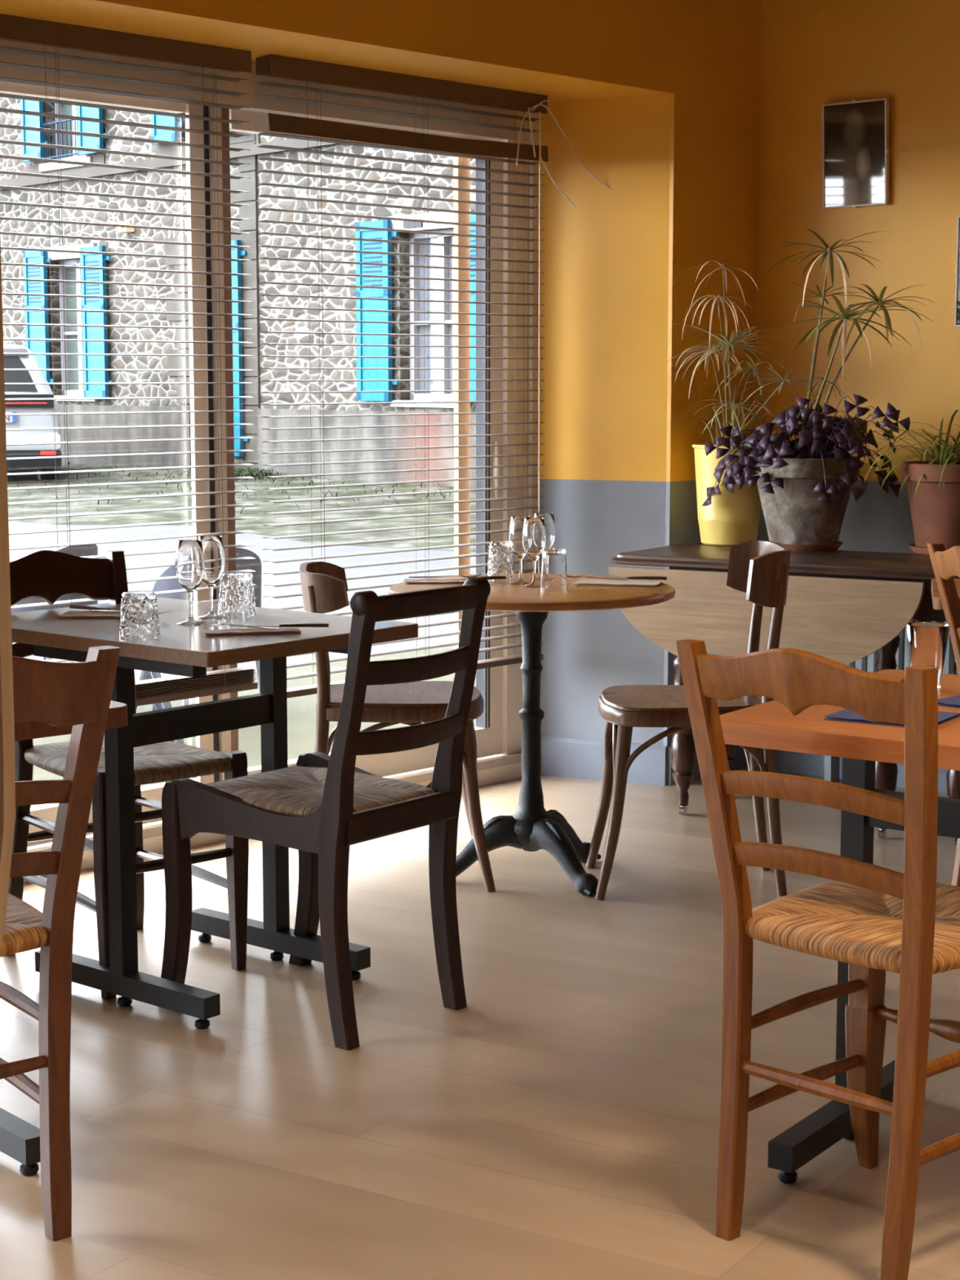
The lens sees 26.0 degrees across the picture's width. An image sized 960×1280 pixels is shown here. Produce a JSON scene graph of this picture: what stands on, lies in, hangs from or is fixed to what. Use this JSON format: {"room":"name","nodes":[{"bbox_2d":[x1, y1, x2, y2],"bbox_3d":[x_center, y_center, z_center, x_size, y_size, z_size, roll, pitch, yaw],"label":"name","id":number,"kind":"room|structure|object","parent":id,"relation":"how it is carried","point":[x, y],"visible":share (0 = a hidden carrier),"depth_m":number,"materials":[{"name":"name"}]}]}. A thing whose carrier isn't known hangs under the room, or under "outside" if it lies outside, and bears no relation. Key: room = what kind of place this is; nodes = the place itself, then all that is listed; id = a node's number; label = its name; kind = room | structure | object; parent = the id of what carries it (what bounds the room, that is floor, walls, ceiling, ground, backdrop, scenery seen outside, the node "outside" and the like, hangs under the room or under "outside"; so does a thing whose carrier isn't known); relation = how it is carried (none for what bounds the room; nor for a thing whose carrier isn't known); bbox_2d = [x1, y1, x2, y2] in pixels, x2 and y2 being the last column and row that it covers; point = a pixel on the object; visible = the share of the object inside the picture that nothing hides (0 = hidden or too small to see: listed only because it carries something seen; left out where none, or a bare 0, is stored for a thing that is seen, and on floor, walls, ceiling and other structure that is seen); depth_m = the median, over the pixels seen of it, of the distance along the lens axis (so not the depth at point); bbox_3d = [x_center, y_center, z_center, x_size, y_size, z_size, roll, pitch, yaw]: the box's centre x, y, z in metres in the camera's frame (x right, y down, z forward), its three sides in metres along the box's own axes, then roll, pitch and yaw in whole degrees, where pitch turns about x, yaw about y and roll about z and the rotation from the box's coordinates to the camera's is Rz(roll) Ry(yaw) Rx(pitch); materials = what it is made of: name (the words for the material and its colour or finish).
{"room":"restaurant dining room","nodes":[
{"label":"restaurant dining room","id":0,"kind":"room"},
{"bbox_2d":[0,0,675,100],"bbox_3d":[-0.569,-1.882,5.603,0.570,0.580,2.841,7,10,42],"label":"wall","id":1,"kind":"structure","parent":0,"point":[558,50],"depth_m":5.78,"materials":[{"name":"orange paint"}]},
{"bbox_2d":[0,39,538,882],"bbox_3d":[-0.763,-0.573,5.849,0.127,2.300,2.694,7,10,42],"label":"window","id":2,"kind":"structure","parent":1,"relation":"attached to","point":[498,730],"depth_m":6.31,"materials":[{"name":"paint"}]},
{"bbox_2d":[0,13,257,706],"bbox_3d":[-1.097,-0.668,5.274,0.063,1.744,1.340,7,10,42],"label":"blind","id":3,"kind":"object","parent":2,"relation":"attached to","point":[15,28],"visible":0.77,"depth_m":5.43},
{"bbox_2d":[255,53,611,697],"bbox_3d":[-0.131,-0.778,6.297,1.347,1.784,0.170,-6,10,-41],"label":"blind","id":4,"kind":"object","parent":2,"relation":"attached to","point":[272,65],"visible":0.86,"depth_m":6.17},
{"bbox_2d":[0,767,959,1279],"bbox_3d":[0.027,1.037,2.702,5.750,0.100,8.608,7,10,43],"label":"floor","id":5,"kind":"structure","parent":0,"point":[562,1122],"depth_m":3.87,"materials":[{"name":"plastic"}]},
{"bbox_2d":[0,242,15,954],"bbox_3d":[-0.310,0.275,1.245,0.070,1.780,0.030,0,7,0],"label":"wooden post","id":6,"kind":"object","parent":5,"relation":"on","point":[7,805],"visible":1,"depth_m":1.21,"materials":[{"name":"brown wood"}]},
{"bbox_2d":[0,645,119,1241],"bbox_3d":[-0.873,0.456,3.198,0.479,0.928,0.581,-6,10,-41],"label":"chair","id":7,"kind":"object","parent":5,"relation":"on","point":[77,695],"visible":0.95,"depth_m":3.17,"materials":[{"name":"wood"}]},
{"bbox_2d":[0,700,127,1176],"bbox_3d":[-1.219,0.507,3.362,1.100,0.785,0.730,-6,10,-41],"label":"rectangular table","id":8,"kind":"object","parent":5,"relation":"on","point":[20,1140],"visible":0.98,"depth_m":3.44,"materials":[{"name":"brown wood"}]},
{"bbox_2d":[8,550,248,999],"bbox_3d":[-0.837,0.271,4.701,0.374,0.915,0.581,-6,9,-40],"label":"chair","id":9,"kind":"object","parent":5,"relation":"on","point":[48,575],"visible":0.53,"depth_m":4.66,"materials":[{"name":"brown wood"}]},
{"bbox_2d":[11,597,417,1029],"bbox_3d":[-0.653,0.349,4.603,0.840,0.785,0.620,6,9,39],"label":"rectangular table","id":10,"kind":"object","parent":5,"relation":"on","point":[180,650],"visible":0.84,"depth_m":4.39,"materials":[{"name":"brown wood"}]},
{"bbox_2d":[58,610,120,618],"bbox_3d":[-0.830,-0.056,4.650,0.200,0.007,0.110,0,7,2],"label":"folded napkin","id":11,"kind":"object","parent":10,"relation":"on","point":[68,615],"visible":0.54,"depth_m":4.62,"materials":[{"name":"beige paper"}]},
{"bbox_2d":[69,604,120,610],"bbox_3d":[-0.835,-0.070,4.675,0.212,0.010,0.017,4,8,28],"label":"table knife","id":12,"kind":"object","parent":11,"relation":"on","point":[74,606],"visible":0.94,"depth_m":4.70,"materials":[{"name":"metal"}]},
{"bbox_2d":[91,609,171,613],"bbox_3d":[-0.777,-0.064,4.630,0.195,0.009,0.024,3,8,20],"label":"fork","id":13,"kind":"object","parent":11,"relation":"on","point":[101,611],"visible":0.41,"depth_m":4.64,"materials":[{"name":"metal"}]},
{"bbox_2d":[119,591,160,639],"bbox_3d":[-0.700,-0.052,4.278,0.085,0.093,0.085,0,7,0],"label":"water glass","id":14,"kind":"object","parent":10,"relation":"on","point":[139,615],"visible":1,"depth_m":4.25,"materials":[{"name":"white"}]},
{"bbox_2d":[174,539,204,625],"bbox_3d":[-0.627,-0.125,4.504,0.065,0.181,0.065,0,7,0],"label":"wine glass","id":15,"kind":"object","parent":10,"relation":"on","point":[189,565],"visible":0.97,"depth_m":4.48,"materials":[{"name":"white"}]},
{"bbox_2d":[197,535,225,618],"bbox_3d":[-0.597,-0.140,4.619,0.065,0.181,0.065,0,7,0],"label":"wine glass","id":16,"kind":"object","parent":10,"relation":"on","point":[212,545],"visible":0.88,"depth_m":4.59,"materials":[{"name":"clear glass"}]},
{"bbox_2d":[217,572,256,617],"bbox_3d":[-0.545,-0.102,4.665,0.087,0.094,0.087,0,7,0],"label":"water glass","id":17,"kind":"object","parent":10,"relation":"on","point":[237,593],"visible":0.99,"depth_m":4.63,"materials":[{"name":"white"}]},
{"bbox_2d":[200,626,301,636],"bbox_3d":[-0.478,-0.018,4.348,0.200,0.007,0.075,-2,7,-14],"label":"folded napkin","id":18,"kind":"object","parent":10,"relation":"on","point":[240,632],"visible":0.97,"depth_m":4.33,"materials":[{"name":"beige paper"}]},
{"bbox_2d":[199,620,280,630],"bbox_3d":[-0.503,-0.030,4.365,0.195,0.009,0.024,4,8,28],"label":"fork","id":19,"kind":"object","parent":18,"relation":"on","point":[205,622],"visible":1,"depth_m":4.37,"materials":[{"name":"metal"}]},
{"bbox_2d":[228,622,328,627],"bbox_3d":[-0.424,-0.032,4.377,0.212,0.010,0.017,1,7,4],"label":"table knife","id":20,"kind":"object","parent":10,"relation":"on","point":[295,624],"visible":1,"depth_m":4.37,"materials":[{"name":"metal"}]},
{"bbox_2d":[160,577,490,1050],"bbox_3d":[-0.314,0.322,4.323,0.606,0.911,0.440,6,9,39],"label":"chair","id":21,"kind":"object","parent":5,"relation":"on","point":[319,806],"visible":0.99,"depth_m":4.22,"materials":[{"name":"brown wood"}]},
{"bbox_2d":[299,561,495,892],"bbox_3d":[-0.220,0.220,5.471,0.497,0.828,0.411,-1,7,-4],"label":"bistro chair","id":22,"kind":"object","parent":5,"relation":"on","point":[324,587],"visible":0.59,"depth_m":5.31,"materials":[{"name":"brown wood"}]},
{"bbox_2d":[388,573,675,896],"bbox_3d":[0.135,0.246,5.465,0.745,0.777,0.745,0,7,0],"label":"round bistro table","id":23,"kind":"object","parent":5,"relation":"on","point":[531,828],"visible":0.82,"depth_m":5.42,"materials":[{"name":"brown wood"}]},
{"bbox_2d":[404,578,466,583],"bbox_3d":[-0.100,-0.157,5.524,0.200,0.005,0.100,-1,7,-4],"label":"folded napkin","id":24,"kind":"object","parent":23,"relation":"on","point":[406,580],"visible":0.68,"depth_m":5.50,"materials":[{"name":"beige fabric"}]},
{"bbox_2d":[408,573,481,577],"bbox_3d":[-0.092,-0.170,5.553,0.195,0.009,0.024,-1,7,-5],"label":"fork","id":25,"kind":"object","parent":24,"relation":"on","point":[464,576],"visible":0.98,"depth_m":5.55,"materials":[{"name":"metal"}]},
{"bbox_2d":[426,575,506,580],"bbox_3d":[-0.036,-0.163,5.493,0.212,0.010,0.017,-2,7,-12],"label":"table knife","id":26,"kind":"object","parent":23,"relation":"on","point":[495,577],"visible":0.76,"depth_m":5.50,"materials":[{"name":"metal"}]},
{"bbox_2d":[487,540,514,582],"bbox_3d":[0.055,-0.211,5.558,0.072,0.105,0.072,0,7,0],"label":"water glass","id":27,"kind":"object","parent":23,"relation":"on","point":[500,553],"visible":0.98,"depth_m":5.53,"materials":[{"name":"white"}]},
{"bbox_2d":[508,515,531,584],"bbox_3d":[0.107,-0.236,5.474,0.064,0.177,0.064,0,7,0],"label":"wine glass","id":28,"kind":"object","parent":23,"relation":"on","point":[517,522],"visible":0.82,"depth_m":5.45,"materials":[{"name":"white"}]},
{"bbox_2d":[522,517,546,587],"bbox_3d":[0.141,-0.228,5.404,0.064,0.177,0.064,0,7,0],"label":"wine glass","id":29,"kind":"object","parent":23,"relation":"on","point":[534,533],"visible":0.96,"depth_m":5.38,"materials":[{"name":"white"}]},
{"bbox_2d":[533,512,555,580],"bbox_3d":[0.172,-0.252,5.593,0.064,0.177,0.064,0,7,0],"label":"wine glass","id":30,"kind":"object","parent":23,"relation":"on","point":[549,522],"visible":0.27,"depth_m":5.57,"materials":[{"name":"white"}]},
{"bbox_2d":[540,548,567,591],"bbox_3d":[0.189,-0.179,5.313,0.070,0.105,0.070,0,7,0],"label":"water glass","id":31,"kind":"object","parent":23,"relation":"on","point":[553,566],"visible":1,"depth_m":5.29,"materials":[{"name":"white"}]},
{"bbox_2d":[573,578,663,586],"bbox_3d":[0.365,-0.151,5.480,0.220,0.005,0.120,2,7,14],"label":"folded napkin","id":32,"kind":"object","parent":23,"relation":"on","point":[584,581],"visible":0.98,"depth_m":5.46,"materials":[{"name":"beige fabric"}]},
{"bbox_2d":[567,575,627,580],"bbox_3d":[0.302,-0.166,5.522,0.195,0.009,0.024,4,8,30],"label":"fork","id":33,"kind":"object","parent":32,"relation":"on","point":[570,576],"visible":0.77,"depth_m":5.51,"materials":[{"name":"metal"}]},
{"bbox_2d":[586,576,666,580],"bbox_3d":[0.389,-0.166,5.515,0.212,0.010,0.017,2,7,12],"label":"table knife","id":34,"kind":"object","parent":32,"relation":"on","point":[630,577],"visible":1,"depth_m":5.50,"materials":[{"name":"metal"}]},
{"bbox_2d":[585,540,791,900],"bbox_3d":[0.537,0.199,5.403,0.497,0.888,0.411,0,7,-1],"label":"bistro chair","id":35,"kind":"object","parent":5,"relation":"on","point":[759,569],"visible":0.8,"depth_m":5.27,"materials":[{"name":"brown wood"}]},
{"bbox_2d":[608,543,959,845],"bbox_3d":[1.032,0.150,6.153,1.240,0.790,0.543,4,8,30],"label":"table","id":36,"kind":"object","parent":5,"relation":"on","point":[842,606],"visible":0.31,"depth_m":5.95,"materials":[{"name":"brown wood"}]},
{"bbox_2d":[663,260,833,546],"bbox_3d":[0.840,-0.735,6.494,0.532,0.879,0.485,0,7,0],"label":"potted papyrus","id":37,"kind":"object","parent":36,"relation":"on","point":[731,519],"visible":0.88,"depth_m":6.47,"materials":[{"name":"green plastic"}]},
{"bbox_2d":[766,540,843,551],"bbox_3d":[0.997,-0.292,6.414,0.244,0.021,0.244,0,7,0],"label":"saucer","id":38,"kind":"object","parent":36,"relation":"on","point":[833,546],"visible":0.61,"depth_m":6.31,"materials":[{"name":"ceramic"}]},
{"bbox_2d":[702,228,933,544],"bbox_3d":[1.029,-0.772,6.332,0.695,0.978,0.507,3,8,24],"label":"potted plant","id":39,"kind":"object","parent":38,"relation":"on","point":[804,496],"visible":1,"depth_m":6.28,"materials":[{"name":"plant"}]},
{"bbox_2d":[907,543,948,554],"bbox_3d":[1.420,-0.275,6.276,0.256,0.021,0.256,0,7,0],"label":"saucer","id":40,"kind":"object","parent":36,"relation":"on","point":[922,550],"visible":0.25,"depth_m":6.22,"materials":[{"name":"ceramic"}]},
{"bbox_2d":[844,409,959,548],"bbox_3d":[1.405,-0.475,6.198,0.634,0.424,0.451,3,8,25],"label":"spider plant","id":41,"kind":"object","parent":40,"relation":"on","point":[933,486],"visible":0.95,"depth_m":6.17,"materials":[{"name":"ceramic"}]},
{"bbox_2d":[675,639,959,1279],"bbox_3d":[0.616,0.455,3.179,0.434,0.936,0.520,7,10,45],"label":"chair","id":42,"kind":"object","parent":5,"relation":"on","point":[873,919],"visible":1,"depth_m":3.05,"materials":[{"name":"wood"}]},
{"bbox_2d":[720,669,959,1183],"bbox_3d":[1.039,0.522,3.249,1.200,0.785,0.700,5,9,35],"label":"rectangular table","id":43,"kind":"object","parent":5,"relation":"on","point":[770,725],"visible":0.48,"depth_m":3.41,"materials":[{"name":"brown wood"}]},
{"bbox_2d":[823,708,959,726],"bbox_3d":[0.650,0.119,3.276,0.170,0.005,0.150,5,9,32],"label":"folded napkin","id":44,"kind":"object","parent":43,"relation":"on","point":[846,715],"visible":0.4,"depth_m":3.25,"materials":[{"name":"blue fabric"}]},
{"bbox_2d":[906,622,950,690],"bbox_3d":[0.765,0.029,3.562,0.074,0.113,0.074,0,7,0],"label":"water glass","id":45,"kind":"object","parent":43,"relation":"on","point":[927,642],"visible":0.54,"depth_m":3.54,"materials":[{"name":"clear glass"}]},
{"bbox_2d":[937,695,959,707],"bbox_3d":[0.845,0.103,3.400,0.150,0.005,0.170,-6,9,-40],"label":"folded napkin","id":46,"kind":"object","parent":43,"relation":"on","point":[953,701],"visible":0.68,"depth_m":3.41,"materials":[{"name":"blue fabric"}]},
{"bbox_2d":[823,619,955,782],"bbox_3d":[1.355,0.202,6.615,0.720,0.570,0.085,6,9,38],"label":"radiator","id":47,"kind":"object","parent":5,"relation":"on","point":[868,664],"visible":0.02,"depth_m":6.62,"materials":[{"name":"metal"}]},
{"bbox_2d":[926,542,959,886],"bbox_3d":[1.375,0.237,4.918,0.569,0.929,0.461,-2,7,-12],"label":"chair","id":48,"kind":"object","parent":5,"relation":"on","point":[945,563],"visible":0.9,"depth_m":5.00,"materials":[{"name":"wood"}]},
{"bbox_2d":[931,578,959,609],"bbox_3d":[1.493,0.265,5.271,0.700,0.785,0.540,1,7,11],"label":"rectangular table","id":49,"kind":"object","parent":5,"relation":"on","point":[936,600],"visible":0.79,"depth_m":5.15,"materials":[{"name":"orange wood"}]},
{"bbox_2d":[537,0,761,785],"bbox_3d":[0.537,-0.946,6.923,0.574,2.770,0.704,7,10,42],"label":"wall","id":50,"kind":"structure","parent":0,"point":[605,278],"depth_m":6.68,"materials":[{"name":"paint"}]},
{"bbox_2d":[540,736,666,786],"bbox_3d":[0.395,0.396,6.833,0.454,0.130,0.016,3,8,24],"label":"baseboard reveal","id":51,"kind":"structure","parent":50,"relation":"attached to","point":[566,757],"depth_m":6.84,"materials":[{"name":"grey paint"}]},
{"bbox_2d":[667,744,747,785],"bbox_3d":[0.766,0.386,6.910,0.016,0.130,0.457,7,10,42],"label":"baseboard","id":52,"kind":"structure","parent":50,"relation":"attached to","point":[740,762],"depth_m":6.86,"materials":[{"name":"grey paint"}]},
{"bbox_2d":[692,443,762,546],"bbox_3d":[0.785,-0.458,6.555,0.238,0.315,0.238,0,7,0],"label":"pot","id":53,"kind":"object","parent":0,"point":[731,519],"depth_m":6.48,"materials":[{"name":"yellow ceramic"}]},
{"bbox_2d":[751,455,860,544],"bbox_3d":[0.997,-0.426,6.397,0.334,0.275,0.334,0,7,0],"label":"pot","id":54,"kind":"object","parent":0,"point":[793,513],"depth_m":6.28,"materials":[{"name":"stone"}]},
{"bbox_2d":[754,0,959,553],"bbox_3d":[2.993,-0.748,5.364,5.200,2.770,0.120,6,9,38],"label":"wall","id":55,"kind":"structure","parent":0,"point":[815,53],"depth_m":6.63,"materials":[{"name":"orange paint"}]},
{"bbox_2d":[760,747,947,793],"bbox_3d":[2.950,0.568,5.478,5.200,0.130,0.016,6,9,38],"label":"baseboard","id":56,"kind":"structure","parent":55,"relation":"attached to","point":[804,763],"depth_m":6.92,"materials":[{"name":"grey paint"}]},
{"bbox_2d":[821,97,890,208],"bbox_3d":[1.190,-1.539,6.596,0.234,0.335,0.032,6,9,38],"label":"wall mirror","id":57,"kind":"object","parent":55,"relation":"attached to","point":[855,151],"visible":1,"depth_m":6.59,"materials":[{"name":"paint"}]},
{"bbox_2d":[954,215,959,326],"bbox_3d":[1.591,-1.127,6.339,0.308,0.346,0.020,6,9,38],"label":"framed picture","id":58,"kind":"object","parent":55,"relation":"attached to","point":[957,312],"visible":1,"depth_m":6.43,"materials":[{"name":"paint"}]},
{"bbox_2d":[956,217,959,324],"bbox_3d":[1.593,-1.127,6.341,0.289,0.327,0.012,6,9,38],"label":"print","id":59,"kind":"object","parent":58,"relation":"attached to","point":[958,218],"depth_m":6.42},
{"label":"outside","id":60,"kind":"structure","parent":0,"visible":0},
{"bbox_2d":[6,462,475,551],"bbox_3d":[-7.135,-1.903,24.895,6.768,0.188,30.000,-6,10,-41],"label":"grass verge","id":61,"kind":"structure","parent":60,"point":[255,511],"depth_m":20.55,"materials":[{"name":"green plant"}]},
{"bbox_2d":[7,461,475,519],"bbox_3d":[-5.417,-1.909,24.410,4.932,0.219,12.977,-6,10,-41],"label":"grass tufts","id":62,"kind":"object","parent":61,"relation":"on","point":[239,472],"visible":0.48,"depth_m":23.90,"materials":[{"name":"green plant"}]},
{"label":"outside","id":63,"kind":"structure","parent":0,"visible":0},
{"bbox_2d":[8,520,475,681],"bbox_3d":[-26.493,-2.564,31.363,130.979,0.130,133.836,0,7,0],"label":"street","id":64,"kind":"structure","parent":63,"point":[133,532],"depth_m":15.29,"materials":[{"name":"grey asphalt"}]},
{"bbox_2d":[3,343,62,479],"bbox_3d":[-6.170,-2.793,25.678,1.820,1.700,3.685,-2,7,-14],"label":"parked car","id":65,"kind":"object","parent":64,"relation":"on","point":[11,362],"visible":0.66,"depth_m":24.12,"materials":[{"name":"white metal"}]},
{"bbox_2d":[0,97,475,488],"bbox_3d":[-2.481,-6.770,28.411,6.160,9.100,30.000,-6,10,-41],"label":"stone house","id":66,"kind":"structure","parent":64,"relation":"on","point":[254,240],"depth_m":24.44,"materials":[{"name":"grey stone"}]},
{"bbox_2d":[20,99,44,162],"bbox_3d":[-5.992,-7.330,27.786,0.055,1.830,0.500,-6,10,-41],"label":"shutter","id":67,"kind":"object","parent":66,"relation":"hanging from","point":[33,136],"depth_m":27.82,"materials":[{"name":"blue wood"}]},
{"bbox_2d":[22,250,49,385],"bbox_3d":[-6.006,-4.292,28.188,0.055,1.960,0.540,-6,10,-41],"label":"shutter","id":68,"kind":"object","parent":66,"relation":"hanging from","point":[28,256],"depth_m":28.10,"materials":[{"name":"blue wood"}]},
{"bbox_2d":[76,106,103,155],"bbox_3d":[-5.014,-7.180,26.686,0.055,1.850,0.540,-6,10,-41],"label":"shutter","id":69,"kind":"object","parent":66,"relation":"hanging from","point":[91,142],"depth_m":26.74,"materials":[{"name":"blue wood"}]},
{"bbox_2d":[80,245,109,397],"bbox_3d":[-5.014,-4.125,27.075,0.055,1.950,0.540,-6,10,-41],"label":"shutter","id":70,"kind":"object","parent":66,"relation":"hanging from","point":[90,362],"depth_m":27.03,"materials":[{"name":"blue wood"}]},
{"bbox_2d":[116,221,133,232],"bbox_3d":[-4.500,-5.230,26.343,0.160,0.128,0.200,-6,10,-41],"label":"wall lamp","id":71,"kind":"object","parent":66,"relation":"attached to","point":[122,229],"depth_m":26.30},
{"bbox_2d":[151,114,178,145],"bbox_3d":[-3.860,-7.010,25.388,0.055,1.860,0.530,-6,10,-41],"label":"shutter","id":72,"kind":"object","parent":66,"relation":"hanging from","point":[159,120],"depth_m":25.46,"materials":[{"name":"blue wood"}]},
{"bbox_2d":[231,240,244,456],"bbox_3d":[-2.944,-3.466,24.791,0.055,2.540,0.320,-6,10,-41],"label":"shutter","id":73,"kind":"object","parent":66,"relation":"hanging from","point":[237,267],"depth_m":24.69,"materials":[{"name":"blue wood"}]},
{"bbox_2d":[355,219,392,400],"bbox_3d":[-1.159,-3.588,22.734,0.055,1.940,0.560,-6,10,-41],"label":"shutter","id":74,"kind":"object","parent":66,"relation":"hanging from","point":[361,327],"depth_m":22.70,"materials":[{"name":"blue wood"}]},
{"bbox_2d":[470,211,475,400],"bbox_3d":[-0.061,-3.430,21.499,0.055,1.940,0.560,-6,10,-41],"label":"shutter","id":75,"kind":"object","parent":66,"relation":"hanging from","point":[473,217],"depth_m":21.50,"materials":[{"name":"blue wood"}]},
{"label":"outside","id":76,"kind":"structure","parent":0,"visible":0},
{"bbox_2d":[31,645,475,806],"bbox_3d":[-2.889,0.696,5.623,2.500,0.120,21.999,7,10,42],"label":"sidewalk","id":77,"kind":"structure","parent":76,"point":[301,710],"depth_m":8.05,"materials":[{"name":"beige concrete"}]},
{"bbox_2d":[10,544,97,660],"bbox_3d":[-1.760,-0.062,8.416,0.436,0.682,0.447,4,8,30],"label":"armchair","id":78,"kind":"object","parent":77,"relation":"on","point":[86,549],"visible":0.07,"depth_m":8.22,"materials":[{"name":"metal"}]},
{"bbox_2d":[13,642,185,744],"bbox_3d":[-1.280,0.179,7.403,0.730,0.464,0.260,-3,8,-20],"label":"bench","id":79,"kind":"object","parent":77,"relation":"on","point":[143,675],"visible":0.02,"depth_m":7.34,"materials":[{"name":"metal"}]},
{"bbox_2d":[150,547,262,711],"bbox_3d":[-1.086,-0.043,8.271,0.447,0.682,0.436,-4,8,-30],"label":"armchair","id":80,"kind":"object","parent":77,"relation":"on","point":[251,564],"visible":0.13,"depth_m":8.10,"materials":[{"name":"metal"}]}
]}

